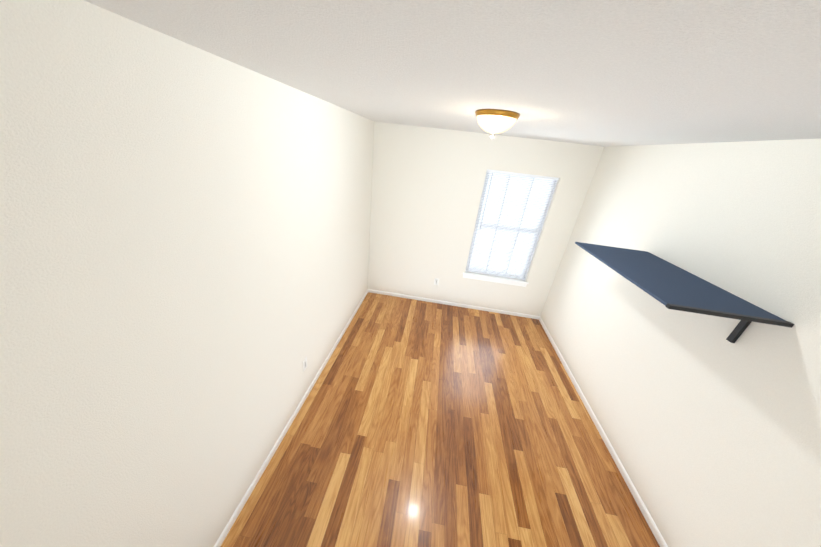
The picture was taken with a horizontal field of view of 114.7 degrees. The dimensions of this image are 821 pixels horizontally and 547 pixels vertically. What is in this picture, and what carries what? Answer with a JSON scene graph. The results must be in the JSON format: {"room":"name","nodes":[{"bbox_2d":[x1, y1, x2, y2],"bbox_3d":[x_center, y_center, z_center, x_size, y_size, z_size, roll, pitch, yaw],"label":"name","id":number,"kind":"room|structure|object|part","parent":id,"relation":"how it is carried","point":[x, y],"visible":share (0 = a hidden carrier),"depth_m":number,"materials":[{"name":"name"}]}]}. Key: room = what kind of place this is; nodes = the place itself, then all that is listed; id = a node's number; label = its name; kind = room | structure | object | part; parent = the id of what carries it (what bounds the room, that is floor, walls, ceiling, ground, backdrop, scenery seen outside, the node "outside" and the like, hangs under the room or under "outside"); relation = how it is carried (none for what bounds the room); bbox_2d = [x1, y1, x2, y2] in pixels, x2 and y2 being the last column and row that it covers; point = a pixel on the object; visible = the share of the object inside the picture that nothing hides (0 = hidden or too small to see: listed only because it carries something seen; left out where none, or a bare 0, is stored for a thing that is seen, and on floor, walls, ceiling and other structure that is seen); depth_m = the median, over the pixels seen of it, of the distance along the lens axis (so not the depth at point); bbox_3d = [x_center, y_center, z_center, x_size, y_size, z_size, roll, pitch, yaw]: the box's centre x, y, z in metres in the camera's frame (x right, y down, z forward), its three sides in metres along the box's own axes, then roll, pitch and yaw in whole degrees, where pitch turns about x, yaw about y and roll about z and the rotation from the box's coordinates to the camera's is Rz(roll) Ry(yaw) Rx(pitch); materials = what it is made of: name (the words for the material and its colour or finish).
{"room":"empty room","nodes":[
{"label":"empty room","id":0,"kind":"room"},
{"bbox_2d":[0,0,373,546],"bbox_3d":[-0.924,0.064,1.905,0.140,2.440,4.486,9,25,4],"label":"wall","id":1,"kind":"structure","parent":0,"point":[184,244],"depth_m":0.94,"materials":[{"name":"paint"}]},
{"bbox_2d":[214,289,367,546],"bbox_3d":[-0.973,1.146,2.410,0.012,0.055,4.206,9,25,4],"label":"baseboard","id":2,"kind":"structure","parent":1,"relation":"attached to","point":[226,530],"depth_m":2.00,"materials":[{"name":"white paint"}]},
{"bbox_2d":[302,356,307,371],"bbox_3d":[-0.929,0.799,2.321,0.008,0.114,0.070,9,25,4],"label":"electrical outlet","id":3,"kind":"object","parent":1,"relation":"attached to","point":[304,362],"visible":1,"depth_m":2.31,"materials":[{"name":"white plastic"}]},
{"bbox_2d":[220,292,659,546],"bbox_3d":[0.368,1.422,2.339,3.030,0.100,4.486,9,25,4],"label":"floor","id":4,"kind":"structure","parent":0,"point":[417,423],"depth_m":2.14,"materials":[{"name":"laminate"}]},
{"bbox_2d":[84,0,820,146],"bbox_3d":[0.633,-0.858,1.252,3.030,0.100,4.486,9,25,4],"label":"ceiling","id":5,"kind":"structure","parent":0,"point":[606,73],"depth_m":0.74,"materials":[{"name":"paint"}]},
{"bbox_2d":[475,109,519,138],"bbox_3d":[0.526,-0.921,1.646,0.266,0.148,0.266,9,25,4],"label":"ceiling light fixture","id":6,"kind":"object","parent":5,"relation":"attached to","point":[492,122],"visible":1,"depth_m":1.56,"materials":[{"name":"white glass"}]},
{"bbox_3d":[0.526,-0.923,1.645,0.242,0.086,0.242,9,25,4],"label":"lamp shade","id":7,"kind":"part","parent":6,"relation":"part of","materials":[{"name":"white glass"}]},
{"bbox_2d":[368,121,603,315],"bbox_3d":[0.789,-0.618,3.752,2.750,2.440,0.140,9,25,4],"label":"wall","id":8,"kind":"structure","parent":0,"point":[427,185],"depth_m":3.57,"materials":[{"name":"paint"}]},
{"bbox_2d":[434,278,438,284],"bbox_3d":[0.401,0.128,4.070,0.070,0.114,0.008,9,25,4],"label":"electrical outlet","id":9,"kind":"object","parent":8,"relation":"attached to","point":[436,281],"visible":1,"depth_m":4.07,"materials":[{"name":"white plastic"}]},
{"bbox_2d":[368,289,539,318],"bbox_3d":[0.654,0.484,4.194,2.750,0.055,0.012,9,25,4],"label":"baseboard","id":10,"kind":"structure","parent":8,"relation":"attached to","point":[454,304],"depth_m":4.18,"materials":[{"name":"white paint"}]},
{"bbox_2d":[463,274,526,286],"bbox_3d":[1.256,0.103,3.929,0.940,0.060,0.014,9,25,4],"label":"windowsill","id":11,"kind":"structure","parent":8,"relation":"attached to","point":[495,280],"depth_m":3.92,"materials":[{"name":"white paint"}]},
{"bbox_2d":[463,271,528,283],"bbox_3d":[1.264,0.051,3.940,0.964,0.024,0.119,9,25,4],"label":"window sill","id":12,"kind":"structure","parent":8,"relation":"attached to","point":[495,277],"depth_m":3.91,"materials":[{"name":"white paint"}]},
{"bbox_2d":[465,169,558,279],"bbox_3d":[1.343,-0.617,3.631,0.888,1.438,0.040,9,25,4],"label":"window","id":13,"kind":"structure","parent":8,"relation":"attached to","point":[513,210],"depth_m":3.60,"materials":[{"name":"white glass"}]},
{"bbox_2d":[540,139,820,546],"bbox_3d":[1.925,0.500,1.686,0.140,2.440,4.486,9,25,4],"label":"wall","id":14,"kind":"structure","parent":0,"point":[713,434],"depth_m":1.63,"materials":[{"name":"paint"}]},
{"bbox_2d":[538,317,667,546],"bbox_3d":[1.725,1.559,2.202,0.012,0.055,4.206,9,25,4],"label":"baseboard","id":15,"kind":"structure","parent":14,"relation":"attached to","point":[644,510],"depth_m":2.23,"materials":[{"name":"white paint"}]},
{"bbox_2d":[575,242,794,342],"bbox_3d":[1.626,0.092,1.817,0.591,0.238,1.045,9,25,4],"label":"wall shelf","id":16,"kind":"object","parent":14,"relation":"attached to","point":[668,285],"visible":1,"depth_m":1.54,"materials":[{"name":"blue"}]}
]}

